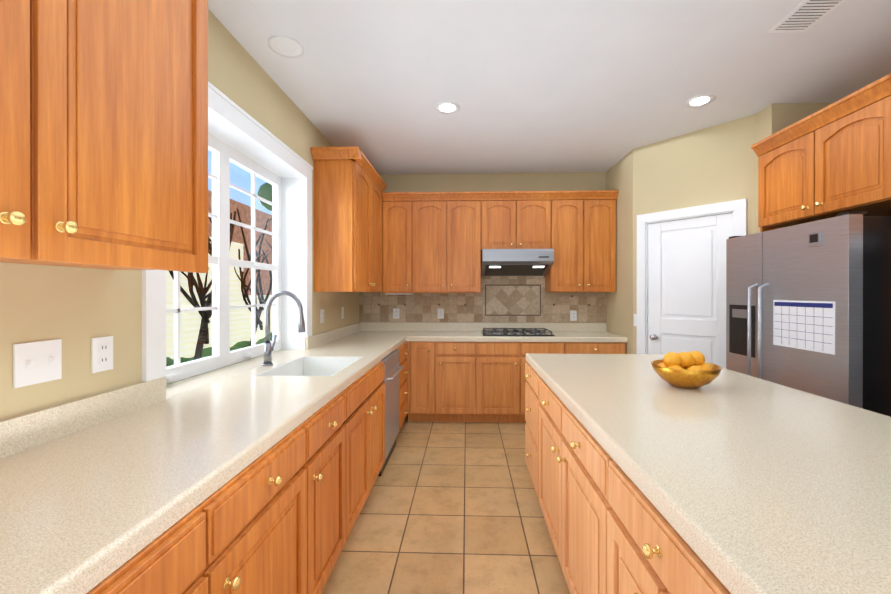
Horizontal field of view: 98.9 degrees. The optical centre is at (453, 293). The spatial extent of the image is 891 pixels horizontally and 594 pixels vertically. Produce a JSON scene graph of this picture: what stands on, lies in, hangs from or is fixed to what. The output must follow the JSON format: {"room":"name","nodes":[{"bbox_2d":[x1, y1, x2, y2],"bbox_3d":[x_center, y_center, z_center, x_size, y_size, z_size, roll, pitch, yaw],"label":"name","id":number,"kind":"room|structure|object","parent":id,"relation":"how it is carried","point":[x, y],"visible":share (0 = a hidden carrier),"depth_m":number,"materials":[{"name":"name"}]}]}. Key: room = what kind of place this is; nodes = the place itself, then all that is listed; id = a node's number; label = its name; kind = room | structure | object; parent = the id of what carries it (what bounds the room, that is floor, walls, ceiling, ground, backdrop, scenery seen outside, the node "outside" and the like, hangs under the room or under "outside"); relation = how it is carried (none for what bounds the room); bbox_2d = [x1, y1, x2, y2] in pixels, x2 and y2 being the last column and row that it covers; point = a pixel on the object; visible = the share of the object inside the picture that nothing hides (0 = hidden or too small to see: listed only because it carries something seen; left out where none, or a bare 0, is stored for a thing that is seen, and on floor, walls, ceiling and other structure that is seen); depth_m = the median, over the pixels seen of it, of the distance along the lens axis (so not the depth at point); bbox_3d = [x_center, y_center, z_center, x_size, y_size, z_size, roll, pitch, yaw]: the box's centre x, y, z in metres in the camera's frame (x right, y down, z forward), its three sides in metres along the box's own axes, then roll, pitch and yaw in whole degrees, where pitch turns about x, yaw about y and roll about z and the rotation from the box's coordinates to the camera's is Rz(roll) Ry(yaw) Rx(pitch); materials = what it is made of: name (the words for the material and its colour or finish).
{"room":"kitchen","nodes":[
{"label":"kitchen","id":0,"kind":"room"},
{"bbox_2d":[0,9,358,419],"bbox_3d":[-1.355,-0.028,1.523,0.240,2.780,6.340,0,0,2],"label":"wall","id":1,"kind":"structure","parent":0,"point":[75,309],"depth_m":1.36,"materials":[{"name":"beige paint"}]},
{"bbox_2d":[13,339,61,387],"bbox_3d":[-1.237,0.206,1.141,0.020,0.125,0.125,0,0,2],"label":"switch plate","id":2,"kind":"object","parent":1,"relation":"attached to","point":[37,362],"visible":1,"depth_m":1.13,"materials":[{"name":"white plastic"}]},
{"bbox_2d":[91,336,112,372],"bbox_3d":[-1.236,0.213,1.341,0.010,0.120,0.075,0,0,2],"label":"electrical outlet","id":3,"kind":"object","parent":1,"relation":"attached to","point":[101,354],"visible":1,"depth_m":1.33,"materials":[{"name":"white plastic"}]},
{"bbox_2d":[0,0,207,272],"bbox_3d":[-1.083,-0.688,0.794,0.350,1.203,1.195,0,0,2],"label":"upper cabinet","id":4,"kind":"object","parent":1,"relation":"attached to","point":[103,134],"visible":1,"depth_m":0.97,"materials":[{"name":"brown wood"}]},
{"bbox_2d":[142,81,312,383],"bbox_3d":[-1.314,-0.296,2.321,0.259,1.486,1.640,0,0,2],"label":"window unit","id":5,"kind":"structure","parent":1,"relation":"in","point":[220,260],"depth_m":2.41,"materials":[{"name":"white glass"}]},
{"bbox_2d":[166,350,302,397],"bbox_3d":[-1.304,0.472,2.322,0.189,0.050,1.418,0,0,2],"label":"window sill","id":6,"kind":"structure","parent":1,"relation":"attached to","point":[182,386],"depth_m":2.11,"materials":[{"name":"white paint"}]},
{"bbox_2d":[320,309,323,322],"bbox_3d":[-1.167,0.199,3.385,0.010,0.120,0.075,0,0,2],"label":"electrical outlet","id":7,"kind":"object","parent":1,"relation":"attached to","point":[321,315],"visible":1,"depth_m":3.37,"materials":[{"name":"white plastic"}]},
{"bbox_2d":[341,307,343,318],"bbox_3d":[-1.148,0.198,3.935,0.010,0.120,0.075,0,0,2],"label":"electrical outlet","id":8,"kind":"object","parent":1,"relation":"attached to","point":[342,312],"visible":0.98,"depth_m":3.92,"materials":[{"name":"white plastic"}]},
{"bbox_2d":[310,146,381,291],"bbox_3d":[-0.985,-0.611,3.705,0.350,1.188,1.030,0,0,2],"label":"upper cabinet","id":9,"kind":"object","parent":1,"relation":"attached to","point":[350,185],"depth_m":3.19,"materials":[{"name":"brown wood"}]},
{"bbox_2d":[382,182,385,200],"bbox_3d":[-0.963,-0.612,4.356,0.350,1.188,0.383,0,0,2],"label":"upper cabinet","id":10,"kind":"object","parent":1,"relation":"attached to","point":[383,183],"depth_m":4.16,"materials":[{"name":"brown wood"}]},
{"bbox_2d":[321,414,569,593],"bbox_3d":[0.736,1.413,1.395,4.430,0.100,6.460,0,0,2],"label":"floor","id":11,"kind":"structure","parent":0,"point":[451,508],"depth_m":2.26,"materials":[{"name":"tile"}]},
{"bbox_2d":[86,485,233,593],"bbox_3d":[-0.922,0.933,0.649,0.680,0.862,0.640,0,0,2],"label":"base cabinet","id":12,"kind":"object","parent":11,"relation":"on","point":[195,555],"depth_m":0.84,"materials":[{"name":"brown wood"}]},
{"bbox_2d":[0,322,411,593],"bbox_3d":[-0.894,0.423,1.932,0.650,0.150,5.228,0,0,2],"label":"countertop","id":13,"kind":"structure","parent":12,"relation":"on","point":[96,489],"depth_m":1.06,"materials":[{"name":"beige stone"}]},
{"bbox_2d":[262,291,304,365],"bbox_3d":[-1.054,0.214,2.391,0.269,0.464,0.118,0,0,2],"label":"faucet","id":14,"kind":"object","parent":13,"relation":"on","point":[268,350],"visible":1,"depth_m":2.35,"materials":[{"name":"metal"}]},
{"bbox_2d":[254,357,361,375],"bbox_3d":[-0.871,0.548,2.388,0.436,0.201,0.636,0,0,2],"label":"sink","id":15,"kind":"object","parent":13,"relation":"in","point":[316,366],"visible":0.29,"depth_m":2.69,"materials":[{"name":"white ceramic"}]},
{"bbox_2d":[224,417,317,593],"bbox_3d":[-0.904,0.932,1.184,0.680,0.862,0.670,0,0,2],"label":"base cabinet","id":16,"kind":"object","parent":11,"relation":"on","point":[281,516],"depth_m":1.25,"materials":[{"name":"brown wood"}]},
{"bbox_2d":[310,385,353,593],"bbox_3d":[-0.887,0.931,1.689,0.680,0.862,0.580,0,0,2],"label":"base cabinet","id":17,"kind":"object","parent":11,"relation":"on","point":[335,418],"depth_m":1.76,"materials":[{"name":"brown wood"}]},
{"bbox_2d":[351,341,407,444],"bbox_3d":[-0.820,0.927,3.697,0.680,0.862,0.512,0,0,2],"label":"base cabinet","id":18,"kind":"object","parent":11,"relation":"on","point":[369,389],"depth_m":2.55,"materials":[{"name":"brown wood"}]},
{"bbox_2d":[378,349,402,475],"bbox_3d":[-0.800,0.930,3.138,0.697,0.858,0.594,0,0,2],"label":"dishwasher","id":19,"kind":"object","parent":11,"relation":"on","point":[392,369],"visible":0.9,"depth_m":3.06,"materials":[{"name":"silver metal"}]},
{"bbox_2d":[407,341,442,421],"bbox_3d":[-0.301,0.926,4.237,0.363,0.862,0.578,0,0,2],"label":"base cabinet","id":20,"kind":"object","parent":11,"relation":"on","point":[425,358],"depth_m":3.95,"materials":[{"name":"brown wood"}]},
{"bbox_2d":[443,341,482,421],"bbox_3d":[0.023,0.926,4.226,0.545,0.862,0.578,0,0,2],"label":"base cabinet","id":21,"kind":"object","parent":11,"relation":"on","point":[466,381],"depth_m":3.94,"materials":[{"name":"brown wood"}]},
{"bbox_2d":[483,342,574,422],"bbox_3d":[0.691,0.926,4.204,1.041,0.862,0.578,0,0,2],"label":"base cabinet","id":22,"kind":"object","parent":11,"relation":"on","point":[504,380],"depth_m":3.92,"materials":[{"name":"brown wood"}]},
{"bbox_2d":[404,322,626,341],"bbox_3d":[0.632,0.418,4.201,2.282,0.150,0.586,0,0,2],"label":"countertop","id":23,"kind":"structure","parent":22,"relation":"on","point":[561,332],"depth_m":4.24,"materials":[{"name":"beige stone"}]},
{"bbox_2d":[481,328,554,335],"bbox_3d":[0.686,0.420,4.214,0.750,0.044,0.455,0,0,2],"label":"cooktop","id":24,"kind":"object","parent":23,"relation":"in","point":[515,332],"visible":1,"depth_m":4.08,"materials":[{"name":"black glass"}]},
{"bbox_2d":[525,362,537,493],"bbox_3d":[0.901,0.930,2.504,0.775,0.862,0.610,0,0,2],"label":"base cabinet","id":25,"kind":"object","parent":11,"relation":"on","point":[530,374],"depth_m":2.52,"materials":[{"name":"brown wood"}]},
{"bbox_2d":[537,374,596,593],"bbox_3d":[0.874,0.931,1.680,0.775,0.862,1.160,0,0,2],"label":"base cabinet","id":26,"kind":"object","parent":11,"relation":"on","point":[564,445],"depth_m":1.66,"materials":[{"name":"brown wood"}]},
{"bbox_2d":[575,342,625,353],"bbox_3d":[1.429,0.927,4.179,0.688,0.862,0.578,0,0,2],"label":"base cabinet","id":27,"kind":"object","parent":11,"relation":"on","point":[580,347],"depth_m":3.89,"materials":[{"name":"brown wood"}]},
{"bbox_2d":[593,442,730,593],"bbox_3d":[0.845,0.933,0.840,0.775,0.862,0.760,0,0,2],"label":"base cabinet","id":28,"kind":"object","parent":11,"relation":"on","point":[611,530],"depth_m":0.99,"materials":[{"name":"brown wood"}]},
{"bbox_2d":[526,354,890,593],"bbox_3d":[1.033,0.474,1.043,1.113,0.050,3.580,0,0,2],"label":"countertop","id":29,"kind":"structure","parent":28,"relation":"on","point":[745,484],"depth_m":1.00,"materials":[{"name":"beige stone"}]},
{"bbox_2d":[651,351,721,388],"bbox_3d":[1.117,0.363,1.840,0.294,0.168,0.294,0,0,2],"label":"fruit bowl","id":30,"kind":"object","parent":29,"relation":"on","point":[691,370],"visible":1,"depth_m":1.79,"materials":[{"name":"yellow food"}]},
{"bbox_2d":[726,211,890,416],"bbox_3d":[2.395,0.471,2.373,0.880,1.780,0.910,0,0,2],"label":"refrigerator","id":31,"kind":"object","parent":11,"relation":"on","point":[808,307],"visible":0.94,"depth_m":2.10,"materials":[{"name":"silver metal"}]},
{"bbox_2d":[380,172,605,322],"bbox_3d":[0.388,-0.033,4.576,3.040,2.780,0.120,0,0,2],"label":"wall","id":32,"kind":"structure","parent":0,"point":[586,181],"depth_m":4.51,"materials":[{"name":"beige paint"}]},
{"bbox_2d":[382,192,417,293],"bbox_3d":[-0.591,-0.564,4.376,0.405,1.092,0.320,0,0,2],"label":"upper cabinet","id":33,"kind":"object","parent":32,"relation":"attached to","point":[399,209],"depth_m":4.22,"materials":[{"name":"brown wood"}]},
{"bbox_2d":[418,191,489,292],"bbox_3d":[-0.074,-0.564,4.358,0.890,1.092,0.320,0,0,2],"label":"upper cabinet","id":34,"kind":"object","parent":32,"relation":"attached to","point":[435,242],"depth_m":4.20,"materials":[{"name":"brown wood"}]},
{"bbox_2d":[481,249,553,275],"bbox_3d":[0.684,-0.341,4.247,0.748,0.266,0.491,0,0,2],"label":"range hood","id":35,"kind":"object","parent":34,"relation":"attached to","point":[517,262],"visible":0.94,"depth_m":4.02,"materials":[{"name":"metal"}]},
{"bbox_2d":[359,276,605,322],"bbox_3d":[0.326,-0.081,4.511,2.918,0.845,0.014,0,0,2],"label":"tile backsplash","id":36,"kind":"structure","parent":32,"relation":"attached to","point":[513,299],"depth_m":4.50,"materials":[{"name":"beige tile"}]},
{"bbox_2d":[393,308,398,318],"bbox_3d":[-0.686,0.237,4.539,0.075,0.120,0.010,0,0,2],"label":"electrical outlet","id":37,"kind":"object","parent":36,"relation":"attached to","point":[395,313],"visible":1,"depth_m":4.54,"materials":[{"name":"white plastic"}]},
{"bbox_2d":[438,309,443,318],"bbox_3d":[-0.156,0.237,4.521,0.075,0.120,0.010,0,0,2],"label":"electrical outlet","id":38,"kind":"object","parent":36,"relation":"attached to","point":[440,313],"visible":1,"depth_m":4.52,"materials":[{"name":"white plastic"}]},
{"bbox_2d":[570,310,576,320],"bbox_3d":[1.403,0.257,4.468,0.075,0.120,0.010,0,0,2],"label":"electrical outlet","id":39,"kind":"object","parent":36,"relation":"attached to","point":[573,315],"visible":1,"depth_m":4.47,"materials":[{"name":"white plastic"}]},
{"bbox_2d":[490,191,553,248],"bbox_3d":[0.687,-0.794,4.332,0.762,0.633,0.320,0,0,2],"label":"upper cabinet","id":40,"kind":"object","parent":32,"relation":"attached to","point":[518,219],"depth_m":4.17,"materials":[{"name":"brown wood"}]},
{"bbox_2d":[545,190,617,291],"bbox_3d":[1.391,-0.564,4.309,0.771,1.092,0.320,0,0,2],"label":"upper cabinet","id":41,"kind":"object","parent":32,"relation":"attached to","point":[584,221],"depth_m":4.15,"materials":[{"name":"brown wood"}]},
{"bbox_2d":[208,0,890,174],"bbox_3d":[0.736,-1.467,1.389,4.430,0.100,6.460,0,0,2],"label":"ceiling","id":42,"kind":"structure","parent":0,"point":[555,86],"depth_m":2.41,"materials":[{"name":"white paint"}]},
{"bbox_2d":[268,36,303,57],"bbox_3d":[-0.963,-1.414,2.187,0.190,0.007,0.190,0,0,2],"label":"ceiling speaker","id":43,"kind":"object","parent":42,"relation":"in","point":[284,46],"visible":1,"depth_m":2.18},
{"bbox_2d":[435,101,459,113],"bbox_3d":[-0.048,-1.416,2.907,0.190,0.007,0.190,0,0,2],"label":"recessed light","id":44,"kind":"object","parent":42,"relation":"in","point":[446,107],"visible":1,"depth_m":2.90,"materials":[{"name":"white"}]},
{"bbox_2d":[685,94,714,107],"bbox_3d":[1.810,-1.415,2.804,0.190,0.007,0.190,0,0,2],"label":"recessed light","id":45,"kind":"object","parent":42,"relation":"in","point":[700,100],"visible":1,"depth_m":2.80,"materials":[{"name":"white"}]},
{"bbox_2d":[767,0,845,32],"bbox_3d":[1.795,-1.414,1.914,0.200,0.007,0.300,0,0,2],"label":"ceiling vent","id":46,"kind":"object","parent":42,"relation":"in","point":[804,15],"visible":1,"depth_m":1.94,"materials":[{"name":"white plastic"}]},
{"bbox_2d":[606,149,632,353],"bbox_3d":[1.833,-0.032,4.107,0.120,2.780,0.720,0,0,2],"label":"wall","id":47,"kind":"structure","parent":0,"point":[619,301],"depth_m":3.97,"materials":[{"name":"beige paint"}]},
{"bbox_2d":[633,114,754,353],"bbox_3d":[2.117,-0.031,3.420,0.120,2.780,0.963,0,0,-40],"label":"wall","id":48,"kind":"structure","parent":0,"point":[712,164],"depth_m":3.33,"materials":[{"name":"beige paint"}]},
{"bbox_2d":[634,314,636,325],"bbox_3d":[1.779,0.258,3.724,0.006,0.120,0.038,0,0,-40],"label":"light switch","id":49,"kind":"object","parent":48,"relation":"attached to","point":[635,319],"visible":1,"depth_m":3.72,"materials":[{"name":"white plastic"}]},
{"bbox_2d":[648,213,732,368],"bbox_3d":[2.082,0.343,3.405,0.500,2.017,0.524,0,0,2],"label":"pantry door","id":50,"kind":"structure","parent":48,"relation":"in","point":[686,285],"depth_m":3.38,"materials":[{"name":"white wood"}]},
{"bbox_2d":[637,199,746,353],"bbox_3d":[2.108,0.299,3.417,0.138,2.120,0.865,0,0,-40],"label":"door frame","id":51,"kind":"structure","parent":48,"relation":"attached to","point":[737,209],"depth_m":3.64,"materials":[{"name":"white wood"}]},
{"bbox_2d":[755,103,831,232],"bbox_3d":[2.614,-0.026,0.611,0.625,2.780,4.785,0,0,2],"label":"wall","id":52,"kind":"structure","parent":0,"point":[770,119],"depth_m":2.85,"materials":[{"name":"beige paint"}]},
{"bbox_2d":[751,74,890,231],"bbox_3d":[2.534,-0.773,2.373,0.657,0.668,0.935,0,0,2],"label":"upper cabinet","id":53,"kind":"object","parent":52,"relation":"attached to","point":[831,160],"visible":1,"depth_m":2.28,"materials":[{"name":"brown wood"}]},
{"label":"outside","id":54,"kind":"structure","parent":0,"visible":0},
{"bbox_2d":[208,150,271,214],"bbox_3d":[-11.570,-6.167,17.294,0.100,17.000,46.000,0,0,2],"label":"sky","id":55,"kind":"structure","parent":54,"point":[243,174],"depth_m":20.38,"materials":[{"name":"blue"}]},
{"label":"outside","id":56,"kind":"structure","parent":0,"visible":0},
{"bbox_2d":[166,190,271,358],"bbox_3d":[-5.960,-0.045,5.610,0.100,4.800,19.000,0,0,2],"label":"neighboring house","id":57,"kind":"structure","parent":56,"point":[187,331],"depth_m":10.01,"materials":[{"name":"beige"}]},
{"bbox_2d":[166,182,274,384],"bbox_3d":[-4.120,-0.542,9.929,3.164,5.589,11.961,0,0,2],"label":"tree","id":58,"kind":"object","parent":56,"point":[191,300],"depth_m":5.65,"materials":[{"name":"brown plant"}]}
]}

